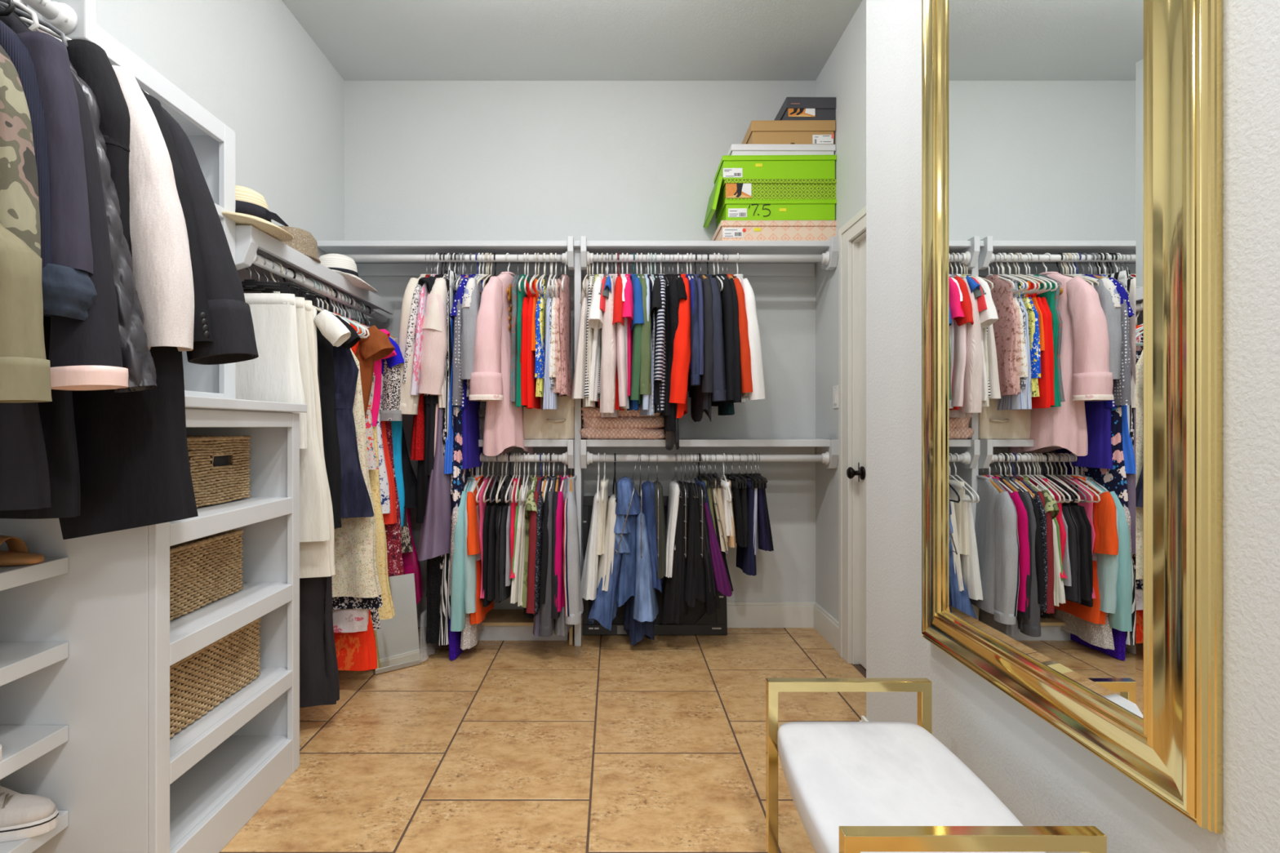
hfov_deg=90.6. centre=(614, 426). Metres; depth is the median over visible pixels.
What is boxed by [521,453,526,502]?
clothes hanger
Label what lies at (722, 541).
shorts
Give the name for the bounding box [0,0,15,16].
clothes hanger
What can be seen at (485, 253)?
clothes hanger
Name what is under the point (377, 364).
blouse
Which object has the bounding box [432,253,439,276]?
clothes hanger
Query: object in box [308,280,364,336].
clothes hanger
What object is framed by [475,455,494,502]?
clothes hanger
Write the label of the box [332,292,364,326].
clothes hanger
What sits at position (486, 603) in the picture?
tank
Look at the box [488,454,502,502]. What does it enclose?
clothes hanger
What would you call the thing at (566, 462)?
socket
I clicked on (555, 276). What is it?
clothes hanger
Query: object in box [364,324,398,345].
blouse
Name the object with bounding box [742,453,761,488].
clothes hanger
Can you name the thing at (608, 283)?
t-shirt
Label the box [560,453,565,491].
clothes hanger
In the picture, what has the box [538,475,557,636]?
sweatshirt
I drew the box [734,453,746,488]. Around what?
clothes hanger
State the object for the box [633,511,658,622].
jeans
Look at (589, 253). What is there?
clothes hanger
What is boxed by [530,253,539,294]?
clothes hanger
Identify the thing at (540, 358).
shirt
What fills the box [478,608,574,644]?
shelf
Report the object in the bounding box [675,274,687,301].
shirt
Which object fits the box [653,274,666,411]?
pullover
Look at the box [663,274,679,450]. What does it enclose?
blouse
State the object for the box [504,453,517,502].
clothes hanger
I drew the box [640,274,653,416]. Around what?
shirt
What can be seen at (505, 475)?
clothes hanger
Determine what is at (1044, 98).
mirror glass
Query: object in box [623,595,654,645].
jeans
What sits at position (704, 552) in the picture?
trousers
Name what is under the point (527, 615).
jacket
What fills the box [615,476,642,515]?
jeans
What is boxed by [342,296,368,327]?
clothes hanger
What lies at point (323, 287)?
clothes hanger
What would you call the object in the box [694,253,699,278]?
clothes hanger
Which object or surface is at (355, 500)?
dress
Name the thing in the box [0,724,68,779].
shoe shelf
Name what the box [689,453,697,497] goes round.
clothes hanger
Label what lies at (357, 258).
rail
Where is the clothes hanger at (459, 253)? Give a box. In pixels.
[449,253,462,287]
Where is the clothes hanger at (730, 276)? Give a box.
[725,253,734,282]
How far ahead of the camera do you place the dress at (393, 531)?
3.01 m
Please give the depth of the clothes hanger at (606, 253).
3.21 m
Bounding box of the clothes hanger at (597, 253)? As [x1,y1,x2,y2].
[595,253,598,279]
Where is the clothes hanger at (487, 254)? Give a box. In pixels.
[476,253,490,293]
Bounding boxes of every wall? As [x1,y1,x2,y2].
[15,0,344,316]
[344,80,815,626]
[815,0,866,621]
[866,0,1279,852]
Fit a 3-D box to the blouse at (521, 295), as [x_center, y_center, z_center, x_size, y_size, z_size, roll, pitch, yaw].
[-0.448,-0.426,3.209,0.062,0.662,0.423,0,0,2]
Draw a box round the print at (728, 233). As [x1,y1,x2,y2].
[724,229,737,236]
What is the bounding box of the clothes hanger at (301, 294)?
[243,257,316,300]
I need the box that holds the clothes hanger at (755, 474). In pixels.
[753,453,765,488]
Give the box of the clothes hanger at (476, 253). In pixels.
[471,253,478,277]
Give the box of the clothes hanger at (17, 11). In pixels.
[0,0,68,47]
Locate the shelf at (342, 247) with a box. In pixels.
[316,240,830,276]
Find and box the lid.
[702,176,722,227]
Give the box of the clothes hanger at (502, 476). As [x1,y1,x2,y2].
[496,453,507,502]
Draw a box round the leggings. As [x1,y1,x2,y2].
[736,478,756,576]
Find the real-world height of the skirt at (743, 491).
0.318 m
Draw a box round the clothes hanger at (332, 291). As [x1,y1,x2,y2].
[321,286,367,328]
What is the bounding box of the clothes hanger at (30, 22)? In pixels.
[19,16,71,40]
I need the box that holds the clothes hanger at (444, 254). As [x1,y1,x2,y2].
[438,253,446,278]
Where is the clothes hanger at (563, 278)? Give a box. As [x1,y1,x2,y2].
[561,253,566,291]
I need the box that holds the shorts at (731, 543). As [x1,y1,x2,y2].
[722,478,736,547]
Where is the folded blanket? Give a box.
[579,404,665,439]
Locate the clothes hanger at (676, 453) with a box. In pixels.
[673,453,682,497]
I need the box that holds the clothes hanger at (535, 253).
[528,253,538,294]
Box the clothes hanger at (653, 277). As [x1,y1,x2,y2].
[649,253,654,279]
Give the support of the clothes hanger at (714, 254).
hanging from the rail at (824, 258)
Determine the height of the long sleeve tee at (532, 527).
0.625 m
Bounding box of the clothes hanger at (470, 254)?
[469,253,472,274]
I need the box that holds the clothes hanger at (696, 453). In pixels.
[694,453,702,557]
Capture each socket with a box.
[41,0,77,35]
[252,253,257,263]
[561,251,568,265]
[561,451,568,465]
[586,251,592,265]
[586,451,592,465]
[821,251,830,265]
[821,451,830,465]
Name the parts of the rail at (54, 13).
rail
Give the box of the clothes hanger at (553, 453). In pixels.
[549,453,555,491]
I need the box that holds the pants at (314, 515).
[294,297,330,542]
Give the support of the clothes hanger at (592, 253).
hanging from the rail at (824, 258)
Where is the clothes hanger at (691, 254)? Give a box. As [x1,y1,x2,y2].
[689,253,693,278]
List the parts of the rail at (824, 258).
rail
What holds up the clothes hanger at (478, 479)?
hanging from the rail at (483, 456)
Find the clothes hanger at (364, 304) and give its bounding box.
[358,304,395,337]
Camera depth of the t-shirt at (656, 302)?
3.00 m
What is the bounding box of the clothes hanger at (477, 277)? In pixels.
[475,253,484,280]
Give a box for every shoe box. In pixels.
[711,220,836,240]
[713,155,836,186]
[715,178,836,218]
[715,199,836,226]
[727,143,835,155]
[742,120,835,144]
[774,97,835,121]
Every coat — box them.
[0,2,133,519]
[0,5,128,511]
[28,18,194,351]
[53,35,213,539]
[468,271,533,456]
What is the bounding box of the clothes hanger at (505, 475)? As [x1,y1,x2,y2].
[495,453,512,502]
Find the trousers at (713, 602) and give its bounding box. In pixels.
[702,493,720,615]
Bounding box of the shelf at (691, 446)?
[582,438,835,454]
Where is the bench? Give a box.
[765,678,1106,852]
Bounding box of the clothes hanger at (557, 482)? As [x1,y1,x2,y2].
[555,453,559,491]
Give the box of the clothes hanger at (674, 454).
[671,453,681,497]
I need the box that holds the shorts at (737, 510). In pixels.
[726,478,744,547]
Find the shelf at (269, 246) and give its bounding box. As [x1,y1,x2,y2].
[237,226,393,314]
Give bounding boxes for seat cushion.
[777,721,1046,852]
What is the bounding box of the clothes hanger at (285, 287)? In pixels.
[240,253,301,293]
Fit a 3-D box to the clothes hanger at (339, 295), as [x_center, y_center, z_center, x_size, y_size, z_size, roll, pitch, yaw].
[-1.245,-0.491,2.810,0.409,0.231,0.008,0,0,2]
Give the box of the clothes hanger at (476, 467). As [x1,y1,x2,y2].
[470,466,477,491]
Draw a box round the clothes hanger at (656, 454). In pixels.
[656,453,658,557]
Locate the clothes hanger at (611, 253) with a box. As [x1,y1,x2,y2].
[611,253,613,278]
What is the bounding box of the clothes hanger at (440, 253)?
[435,253,443,278]
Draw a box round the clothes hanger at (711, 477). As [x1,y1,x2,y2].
[706,453,715,488]
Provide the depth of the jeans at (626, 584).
3.10 m
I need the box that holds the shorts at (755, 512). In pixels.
[746,478,758,555]
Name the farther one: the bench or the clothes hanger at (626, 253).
the clothes hanger at (626, 253)
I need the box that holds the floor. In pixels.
[219,626,866,852]
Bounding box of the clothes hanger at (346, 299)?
[336,293,368,328]
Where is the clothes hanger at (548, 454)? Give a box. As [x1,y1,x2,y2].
[542,453,550,502]
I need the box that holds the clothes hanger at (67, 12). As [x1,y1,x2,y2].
[62,4,148,93]
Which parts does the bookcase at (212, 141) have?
rail, panel, panel, rail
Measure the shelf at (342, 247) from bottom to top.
0.098 m
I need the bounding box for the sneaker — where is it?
[0,786,58,842]
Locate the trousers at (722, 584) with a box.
[704,502,732,596]
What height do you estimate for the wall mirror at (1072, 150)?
1.870 m
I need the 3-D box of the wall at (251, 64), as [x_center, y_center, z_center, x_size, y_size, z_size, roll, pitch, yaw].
[-1.567,-0.405,0.565,0.120,3.050,6.130,0,0,0]
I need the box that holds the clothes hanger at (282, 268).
[268,261,322,324]
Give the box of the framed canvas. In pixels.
[582,496,727,635]
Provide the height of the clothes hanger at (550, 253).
0.231 m
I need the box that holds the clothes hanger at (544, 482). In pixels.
[542,453,546,498]
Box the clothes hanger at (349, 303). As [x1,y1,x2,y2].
[340,295,364,325]
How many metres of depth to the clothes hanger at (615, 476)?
3.19 m
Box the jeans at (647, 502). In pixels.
[641,480,662,592]
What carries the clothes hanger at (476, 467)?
hanging from the rail at (483, 456)
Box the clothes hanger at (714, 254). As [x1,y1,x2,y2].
[712,253,723,291]
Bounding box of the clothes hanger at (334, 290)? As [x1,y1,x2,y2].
[326,288,368,328]
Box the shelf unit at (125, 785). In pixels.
[0,395,306,852]
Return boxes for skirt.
[235,293,307,448]
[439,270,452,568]
[460,478,485,649]
[733,478,749,546]
[757,488,769,551]
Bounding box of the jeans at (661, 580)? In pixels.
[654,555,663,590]
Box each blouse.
[349,318,396,426]
[355,320,404,407]
[359,322,402,421]
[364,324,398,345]
[401,274,433,382]
[410,274,435,395]
[417,274,448,404]
[422,277,447,408]
[449,274,485,409]
[452,274,469,408]
[461,274,488,396]
[475,484,480,560]
[510,274,520,402]
[515,274,529,407]
[558,274,572,396]
[639,274,651,395]
[647,274,656,403]
[650,274,654,413]
[662,274,679,431]
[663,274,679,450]
[669,274,691,418]
[685,274,693,379]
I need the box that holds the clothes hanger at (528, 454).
[522,453,531,502]
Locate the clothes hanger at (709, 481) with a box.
[697,453,712,488]
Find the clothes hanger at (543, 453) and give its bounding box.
[541,453,544,491]
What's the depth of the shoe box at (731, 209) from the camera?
3.20 m
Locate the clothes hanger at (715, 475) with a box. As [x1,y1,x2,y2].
[712,453,720,488]
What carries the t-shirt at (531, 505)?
hanging from the clothes hanger at (533, 482)
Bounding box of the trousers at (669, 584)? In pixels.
[661,480,685,626]
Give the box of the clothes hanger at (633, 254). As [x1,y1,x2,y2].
[632,253,635,278]
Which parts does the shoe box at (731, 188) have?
box lid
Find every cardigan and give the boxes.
[688,274,713,422]
[689,274,704,386]
[713,274,741,406]
[726,274,752,392]
[733,274,764,404]
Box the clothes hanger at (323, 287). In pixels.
[313,282,366,337]
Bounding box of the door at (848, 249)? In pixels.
[838,205,866,664]
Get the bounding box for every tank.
[482,481,498,607]
[487,484,502,600]
[494,481,511,603]
[505,484,511,586]
[510,481,528,604]
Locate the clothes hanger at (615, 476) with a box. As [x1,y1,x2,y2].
[612,453,617,502]
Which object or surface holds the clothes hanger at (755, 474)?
hanging from the rail at (824, 457)
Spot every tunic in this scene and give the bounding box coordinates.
[571,279,587,399]
[600,274,618,417]
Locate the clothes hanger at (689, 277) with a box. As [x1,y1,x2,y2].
[686,253,690,279]
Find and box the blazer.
[140,88,258,364]
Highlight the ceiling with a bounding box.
[281,0,862,80]
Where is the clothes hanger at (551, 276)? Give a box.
[547,253,552,294]
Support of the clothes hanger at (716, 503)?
hanging from the rail at (824, 457)
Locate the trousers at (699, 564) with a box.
[689,482,706,602]
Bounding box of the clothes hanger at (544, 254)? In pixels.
[539,253,546,294]
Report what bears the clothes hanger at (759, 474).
hanging from the rail at (824, 457)
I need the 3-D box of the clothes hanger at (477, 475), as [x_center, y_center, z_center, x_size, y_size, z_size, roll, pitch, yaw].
[-0.691,0.250,3.210,0.008,0.231,0.409,0,0,-2]
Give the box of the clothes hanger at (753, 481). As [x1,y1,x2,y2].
[741,453,757,488]
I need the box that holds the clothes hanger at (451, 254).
[444,253,454,279]
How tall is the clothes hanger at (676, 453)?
0.204 m
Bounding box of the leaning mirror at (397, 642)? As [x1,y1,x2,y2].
[373,573,421,674]
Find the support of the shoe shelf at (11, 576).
attached to the shelf unit at (125, 785)
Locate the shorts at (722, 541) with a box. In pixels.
[711,483,728,551]
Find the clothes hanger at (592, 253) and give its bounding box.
[590,253,593,291]
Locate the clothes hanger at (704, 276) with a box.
[699,253,706,278]
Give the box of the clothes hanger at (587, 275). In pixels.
[582,265,588,294]
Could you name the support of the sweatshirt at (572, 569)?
hanging from the clothes hanger at (571, 481)
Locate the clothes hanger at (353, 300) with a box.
[344,297,355,318]
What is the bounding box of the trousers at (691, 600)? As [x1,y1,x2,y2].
[684,481,697,607]
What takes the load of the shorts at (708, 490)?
hanging from the clothes hanger at (716, 503)
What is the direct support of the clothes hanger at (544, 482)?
hanging from the rail at (483, 456)
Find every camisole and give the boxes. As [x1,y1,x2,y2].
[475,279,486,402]
[531,279,538,351]
[535,279,546,397]
[548,279,554,387]
[553,278,566,395]
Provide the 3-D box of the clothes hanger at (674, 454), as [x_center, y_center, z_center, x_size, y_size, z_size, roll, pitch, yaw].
[0.308,0.238,3.210,0.004,0.204,0.400,0,0,-4]
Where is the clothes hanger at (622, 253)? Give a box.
[621,253,624,277]
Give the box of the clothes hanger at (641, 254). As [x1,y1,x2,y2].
[640,253,644,278]
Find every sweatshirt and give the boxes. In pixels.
[533,478,549,636]
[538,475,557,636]
[551,475,563,619]
[553,478,573,635]
[562,475,586,624]
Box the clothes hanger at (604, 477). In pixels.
[601,453,606,502]
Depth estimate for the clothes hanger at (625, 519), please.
3.04 m
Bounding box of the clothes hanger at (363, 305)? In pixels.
[354,302,393,338]
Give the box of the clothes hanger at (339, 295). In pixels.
[328,290,366,327]
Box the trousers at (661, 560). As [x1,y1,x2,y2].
[653,480,666,578]
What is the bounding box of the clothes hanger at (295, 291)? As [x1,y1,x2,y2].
[242,253,309,297]
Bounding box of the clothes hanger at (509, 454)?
[500,453,513,502]
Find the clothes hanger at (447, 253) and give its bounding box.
[442,253,450,278]
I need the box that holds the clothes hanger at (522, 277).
[518,253,526,291]
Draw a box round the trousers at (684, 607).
[674,481,689,618]
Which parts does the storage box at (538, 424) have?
strap handle, box lid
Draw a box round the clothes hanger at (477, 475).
[471,466,479,491]
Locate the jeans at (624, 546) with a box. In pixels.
[615,533,630,552]
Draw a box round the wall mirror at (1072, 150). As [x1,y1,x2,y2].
[921,0,1222,833]
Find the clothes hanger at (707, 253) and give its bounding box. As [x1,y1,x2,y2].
[706,253,711,279]
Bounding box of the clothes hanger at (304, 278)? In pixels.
[291,272,350,324]
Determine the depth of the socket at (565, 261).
3.19 m
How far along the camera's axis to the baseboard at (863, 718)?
2.12 m
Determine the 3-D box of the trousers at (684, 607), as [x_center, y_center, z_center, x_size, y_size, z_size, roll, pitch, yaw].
[0.332,0.614,3.211,0.104,0.653,0.284,0,0,3]
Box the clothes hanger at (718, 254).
[716,253,724,279]
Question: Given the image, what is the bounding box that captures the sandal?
[0,534,44,566]
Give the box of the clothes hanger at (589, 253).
[589,253,591,290]
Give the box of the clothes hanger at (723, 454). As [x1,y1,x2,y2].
[720,453,731,502]
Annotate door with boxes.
[846,237,866,669]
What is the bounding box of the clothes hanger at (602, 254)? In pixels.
[600,253,603,277]
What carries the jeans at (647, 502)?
hanging from the clothes hanger at (648, 453)
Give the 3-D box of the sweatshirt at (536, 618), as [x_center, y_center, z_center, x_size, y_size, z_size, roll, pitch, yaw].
[-0.359,0.630,3.209,0.081,0.744,0.400,0,0,-1]
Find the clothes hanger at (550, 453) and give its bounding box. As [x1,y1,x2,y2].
[549,453,551,491]
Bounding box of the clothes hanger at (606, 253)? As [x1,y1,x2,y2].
[606,253,608,276]
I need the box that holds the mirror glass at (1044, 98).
[945,0,1142,719]
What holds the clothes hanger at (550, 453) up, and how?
hanging from the rail at (483, 456)
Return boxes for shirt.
[449,475,474,595]
[461,274,482,379]
[463,475,479,613]
[466,475,493,624]
[478,476,495,598]
[495,481,506,575]
[499,484,512,601]
[510,476,521,578]
[511,481,522,580]
[517,481,531,606]
[520,278,538,406]
[525,280,540,408]
[534,279,545,378]
[541,280,558,409]
[548,279,559,377]
[582,279,595,407]
[584,274,595,396]
[597,274,609,393]
[614,274,626,406]
[630,274,642,404]
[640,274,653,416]
[659,274,670,416]
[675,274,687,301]
[712,274,723,327]
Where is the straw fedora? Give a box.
[222,185,293,241]
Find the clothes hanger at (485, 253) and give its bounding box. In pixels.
[477,253,488,280]
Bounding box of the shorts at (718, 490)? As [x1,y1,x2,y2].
[714,478,728,542]
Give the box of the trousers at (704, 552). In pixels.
[693,483,715,596]
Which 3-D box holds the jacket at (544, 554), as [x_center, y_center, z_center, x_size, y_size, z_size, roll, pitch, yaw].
[-0.344,0.582,3.211,0.084,0.662,0.570,0,0,-2]
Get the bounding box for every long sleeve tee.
[450,475,475,631]
[525,475,545,613]
[554,475,569,612]
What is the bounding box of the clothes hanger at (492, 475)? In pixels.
[483,456,497,502]
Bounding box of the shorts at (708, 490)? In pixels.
[702,478,716,535]
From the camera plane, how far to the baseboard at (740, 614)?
3.51 m
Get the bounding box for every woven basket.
[169,528,244,620]
[169,617,261,737]
[186,435,251,507]
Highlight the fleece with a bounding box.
[533,475,549,615]
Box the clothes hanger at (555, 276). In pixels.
[551,253,559,294]
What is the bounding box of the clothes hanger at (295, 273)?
[282,267,335,315]
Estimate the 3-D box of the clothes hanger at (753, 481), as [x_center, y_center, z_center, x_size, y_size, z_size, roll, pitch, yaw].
[0.672,0.218,3.210,0.020,0.165,0.344,0,0,-4]
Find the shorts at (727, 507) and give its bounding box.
[720,478,734,536]
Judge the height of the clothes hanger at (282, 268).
0.231 m
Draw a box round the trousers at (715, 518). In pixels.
[712,502,733,594]
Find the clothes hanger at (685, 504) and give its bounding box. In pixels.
[680,453,686,557]
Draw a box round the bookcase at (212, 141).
[19,0,258,399]
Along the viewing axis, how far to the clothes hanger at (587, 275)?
3.11 m
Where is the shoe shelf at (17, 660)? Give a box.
[0,642,68,686]
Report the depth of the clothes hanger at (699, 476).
3.15 m
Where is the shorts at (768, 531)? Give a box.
[757,487,773,551]
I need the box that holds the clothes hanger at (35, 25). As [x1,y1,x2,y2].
[3,0,39,31]
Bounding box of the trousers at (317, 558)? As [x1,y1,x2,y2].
[299,300,335,577]
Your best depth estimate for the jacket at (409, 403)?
2.94 m
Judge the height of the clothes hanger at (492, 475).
0.231 m
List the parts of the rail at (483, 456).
rail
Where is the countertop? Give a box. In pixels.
[184,395,306,413]
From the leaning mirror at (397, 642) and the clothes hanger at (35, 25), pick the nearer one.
the clothes hanger at (35, 25)
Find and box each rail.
[21,0,77,35]
[252,253,387,322]
[343,251,568,265]
[480,451,568,465]
[586,251,830,265]
[586,451,830,465]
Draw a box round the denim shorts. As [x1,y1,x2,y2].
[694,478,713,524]
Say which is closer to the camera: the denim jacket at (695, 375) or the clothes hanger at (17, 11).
the clothes hanger at (17, 11)
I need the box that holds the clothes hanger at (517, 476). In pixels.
[511,453,518,502]
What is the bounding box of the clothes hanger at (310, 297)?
[275,264,326,306]
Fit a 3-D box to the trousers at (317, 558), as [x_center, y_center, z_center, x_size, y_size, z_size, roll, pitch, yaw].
[-1.245,0.042,2.271,0.477,0.987,0.083,0,0,2]
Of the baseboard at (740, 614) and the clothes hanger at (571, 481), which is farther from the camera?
the baseboard at (740, 614)
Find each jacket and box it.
[0,0,156,392]
[0,19,52,315]
[0,44,40,257]
[0,222,52,403]
[16,31,97,320]
[398,274,426,414]
[523,478,544,618]
[539,475,553,604]
[687,274,700,391]
[705,274,726,401]
[711,274,734,406]
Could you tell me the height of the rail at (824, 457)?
0.068 m
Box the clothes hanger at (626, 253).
[626,253,627,276]
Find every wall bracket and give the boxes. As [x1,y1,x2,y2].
[822,235,838,270]
[822,439,838,468]
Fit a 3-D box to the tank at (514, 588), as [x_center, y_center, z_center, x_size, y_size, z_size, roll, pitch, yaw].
[-0.474,0.565,3.209,0.082,0.554,0.411,0,0,-2]
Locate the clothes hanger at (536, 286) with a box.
[535,253,547,294]
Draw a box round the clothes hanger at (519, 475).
[515,453,522,502]
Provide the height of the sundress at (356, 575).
1.136 m
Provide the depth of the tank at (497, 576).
3.01 m
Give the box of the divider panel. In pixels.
[567,235,587,645]
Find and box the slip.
[0,744,1,761]
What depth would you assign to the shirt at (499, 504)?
3.03 m
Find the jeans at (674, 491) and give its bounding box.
[664,480,679,577]
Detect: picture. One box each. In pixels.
[725,182,751,197]
[788,108,814,116]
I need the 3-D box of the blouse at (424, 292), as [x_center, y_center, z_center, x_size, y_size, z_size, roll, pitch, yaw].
[-0.919,-0.457,3.210,0.084,0.622,0.592,0,0,-2]
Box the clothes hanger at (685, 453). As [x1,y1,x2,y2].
[684,453,688,497]
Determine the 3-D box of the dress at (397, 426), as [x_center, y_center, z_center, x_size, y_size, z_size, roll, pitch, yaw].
[-1.245,-0.004,3.087,0.554,0.979,0.136,0,0,2]
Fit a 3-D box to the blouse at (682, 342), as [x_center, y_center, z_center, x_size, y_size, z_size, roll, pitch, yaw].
[0.316,-0.404,3.208,0.119,0.729,0.577,0,0,2]
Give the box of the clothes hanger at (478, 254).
[474,253,480,278]
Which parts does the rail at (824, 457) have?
rail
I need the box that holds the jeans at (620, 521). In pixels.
[613,514,631,533]
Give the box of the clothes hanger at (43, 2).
[20,0,47,6]
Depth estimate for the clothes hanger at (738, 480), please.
3.13 m
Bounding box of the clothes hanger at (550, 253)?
[548,253,551,294]
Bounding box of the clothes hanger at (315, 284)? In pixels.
[303,278,359,333]
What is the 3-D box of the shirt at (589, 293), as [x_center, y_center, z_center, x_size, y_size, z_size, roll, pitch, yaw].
[-0.124,-0.450,3.208,0.068,0.615,0.434,0,0,1]
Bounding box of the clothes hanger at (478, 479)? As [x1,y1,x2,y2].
[471,453,484,493]
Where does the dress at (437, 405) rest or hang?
hanging from the clothes hanger
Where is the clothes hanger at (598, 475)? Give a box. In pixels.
[596,453,599,502]
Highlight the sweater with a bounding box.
[718,274,734,415]
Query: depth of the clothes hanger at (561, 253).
3.21 m
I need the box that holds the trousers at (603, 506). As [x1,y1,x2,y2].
[596,478,608,555]
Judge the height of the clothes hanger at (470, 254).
0.231 m
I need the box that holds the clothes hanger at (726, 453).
[725,453,733,497]
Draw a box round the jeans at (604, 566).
[596,493,616,591]
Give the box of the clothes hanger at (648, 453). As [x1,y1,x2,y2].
[647,453,652,497]
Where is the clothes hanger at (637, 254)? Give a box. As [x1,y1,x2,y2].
[635,253,639,277]
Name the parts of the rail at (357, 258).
rail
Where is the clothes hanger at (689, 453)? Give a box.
[686,453,695,497]
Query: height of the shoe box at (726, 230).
0.108 m
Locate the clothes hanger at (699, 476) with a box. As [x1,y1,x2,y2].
[697,453,706,502]
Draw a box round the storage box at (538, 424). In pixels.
[523,395,574,439]
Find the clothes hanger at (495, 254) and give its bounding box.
[487,253,496,283]
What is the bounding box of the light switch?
[832,385,838,408]
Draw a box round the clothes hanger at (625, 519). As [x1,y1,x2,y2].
[615,453,639,554]
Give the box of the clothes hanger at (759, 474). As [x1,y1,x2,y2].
[757,453,767,488]
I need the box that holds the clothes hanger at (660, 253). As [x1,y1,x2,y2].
[660,253,663,278]
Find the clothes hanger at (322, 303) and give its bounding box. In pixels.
[316,284,369,337]
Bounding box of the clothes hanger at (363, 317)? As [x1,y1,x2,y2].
[360,305,371,324]
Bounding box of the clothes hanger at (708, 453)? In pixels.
[708,453,711,497]
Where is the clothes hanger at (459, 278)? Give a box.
[455,257,463,290]
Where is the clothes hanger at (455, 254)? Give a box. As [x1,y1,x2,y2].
[454,253,457,274]
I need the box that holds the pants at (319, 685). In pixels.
[299,331,339,707]
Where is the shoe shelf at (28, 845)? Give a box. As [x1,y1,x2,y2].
[0,810,68,852]
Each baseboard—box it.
[726,601,815,627]
[813,602,838,652]
[859,715,868,721]
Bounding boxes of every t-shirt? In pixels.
[520,475,539,608]
[588,274,603,404]
[598,274,609,399]
[598,275,606,406]
[604,274,611,293]
[612,274,624,410]
[620,274,629,409]
[622,274,633,395]
[626,274,644,410]
[650,274,662,413]
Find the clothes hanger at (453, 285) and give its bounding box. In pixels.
[452,253,465,291]
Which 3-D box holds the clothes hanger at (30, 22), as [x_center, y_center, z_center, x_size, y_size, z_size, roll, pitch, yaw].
[-1.235,-0.821,1.235,0.409,0.231,0.008,0,0,-2]
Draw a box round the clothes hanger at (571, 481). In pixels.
[569,468,572,491]
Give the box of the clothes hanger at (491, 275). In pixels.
[482,253,492,289]
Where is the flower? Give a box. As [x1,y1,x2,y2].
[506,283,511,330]
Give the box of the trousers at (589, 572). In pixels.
[580,490,599,599]
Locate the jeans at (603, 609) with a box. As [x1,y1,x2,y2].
[586,542,622,631]
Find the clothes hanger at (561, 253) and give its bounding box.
[558,253,561,286]
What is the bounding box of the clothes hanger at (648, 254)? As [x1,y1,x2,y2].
[647,253,653,290]
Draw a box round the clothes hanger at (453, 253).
[452,253,456,272]
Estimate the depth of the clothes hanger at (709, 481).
3.12 m
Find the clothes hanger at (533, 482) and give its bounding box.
[530,453,537,489]
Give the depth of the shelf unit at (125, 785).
1.43 m
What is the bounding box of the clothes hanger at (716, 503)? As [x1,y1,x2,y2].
[699,453,728,555]
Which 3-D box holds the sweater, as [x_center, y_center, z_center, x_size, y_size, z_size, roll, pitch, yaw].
[0.568,-0.408,3.210,0.080,0.698,0.426,0,0,1]
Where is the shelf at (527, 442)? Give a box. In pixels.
[478,438,573,446]
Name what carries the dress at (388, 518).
hanging from the clothes hanger at (353, 300)
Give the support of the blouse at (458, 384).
hanging from the clothes hanger
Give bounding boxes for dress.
[273,291,351,368]
[316,306,374,518]
[316,310,360,528]
[332,608,368,632]
[333,312,377,671]
[337,313,395,418]
[343,316,381,630]
[346,317,378,470]
[352,320,395,619]
[357,321,390,513]
[360,323,397,524]
[365,325,404,576]
[391,336,404,526]
[400,508,413,553]
[401,426,417,508]
[410,274,430,460]
[417,274,444,475]
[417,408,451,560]
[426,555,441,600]
[434,404,438,455]
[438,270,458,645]
[449,274,475,493]
[451,274,471,523]
[461,274,482,468]
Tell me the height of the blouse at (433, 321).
0.679 m
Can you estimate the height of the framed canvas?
0.738 m
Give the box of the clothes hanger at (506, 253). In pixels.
[505,253,510,271]
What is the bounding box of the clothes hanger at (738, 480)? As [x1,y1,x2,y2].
[724,453,742,488]
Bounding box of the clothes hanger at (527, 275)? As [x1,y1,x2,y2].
[524,253,528,294]
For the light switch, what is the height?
0.116 m
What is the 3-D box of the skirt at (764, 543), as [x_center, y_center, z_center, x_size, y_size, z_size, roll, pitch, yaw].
[0.733,0.440,3.210,0.074,0.338,0.246,0,0,-5]
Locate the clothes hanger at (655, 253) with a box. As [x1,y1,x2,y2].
[654,253,657,277]
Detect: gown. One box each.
[402,508,422,604]
[416,274,439,523]
[426,274,445,644]
[444,274,458,474]
[448,274,475,660]
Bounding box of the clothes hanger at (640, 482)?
[639,453,641,557]
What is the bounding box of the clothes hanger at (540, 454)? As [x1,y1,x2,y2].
[537,453,542,492]
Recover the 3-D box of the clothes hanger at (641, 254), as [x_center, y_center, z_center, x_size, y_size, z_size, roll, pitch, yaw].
[0.136,-0.765,3.210,0.008,0.231,0.409,0,0,-4]
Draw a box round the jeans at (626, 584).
[616,514,636,607]
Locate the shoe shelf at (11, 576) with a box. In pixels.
[0,556,68,591]
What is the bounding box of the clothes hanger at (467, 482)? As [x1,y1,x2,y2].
[463,467,473,491]
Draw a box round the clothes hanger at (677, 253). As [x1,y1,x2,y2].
[676,253,679,277]
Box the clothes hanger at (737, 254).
[736,253,742,280]
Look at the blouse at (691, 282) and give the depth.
2.97 m
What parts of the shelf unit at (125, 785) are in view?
panel, rail, rail, rail, rail, panel, rail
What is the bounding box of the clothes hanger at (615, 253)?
[615,253,617,276]
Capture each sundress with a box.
[332,348,382,598]
[332,594,382,609]

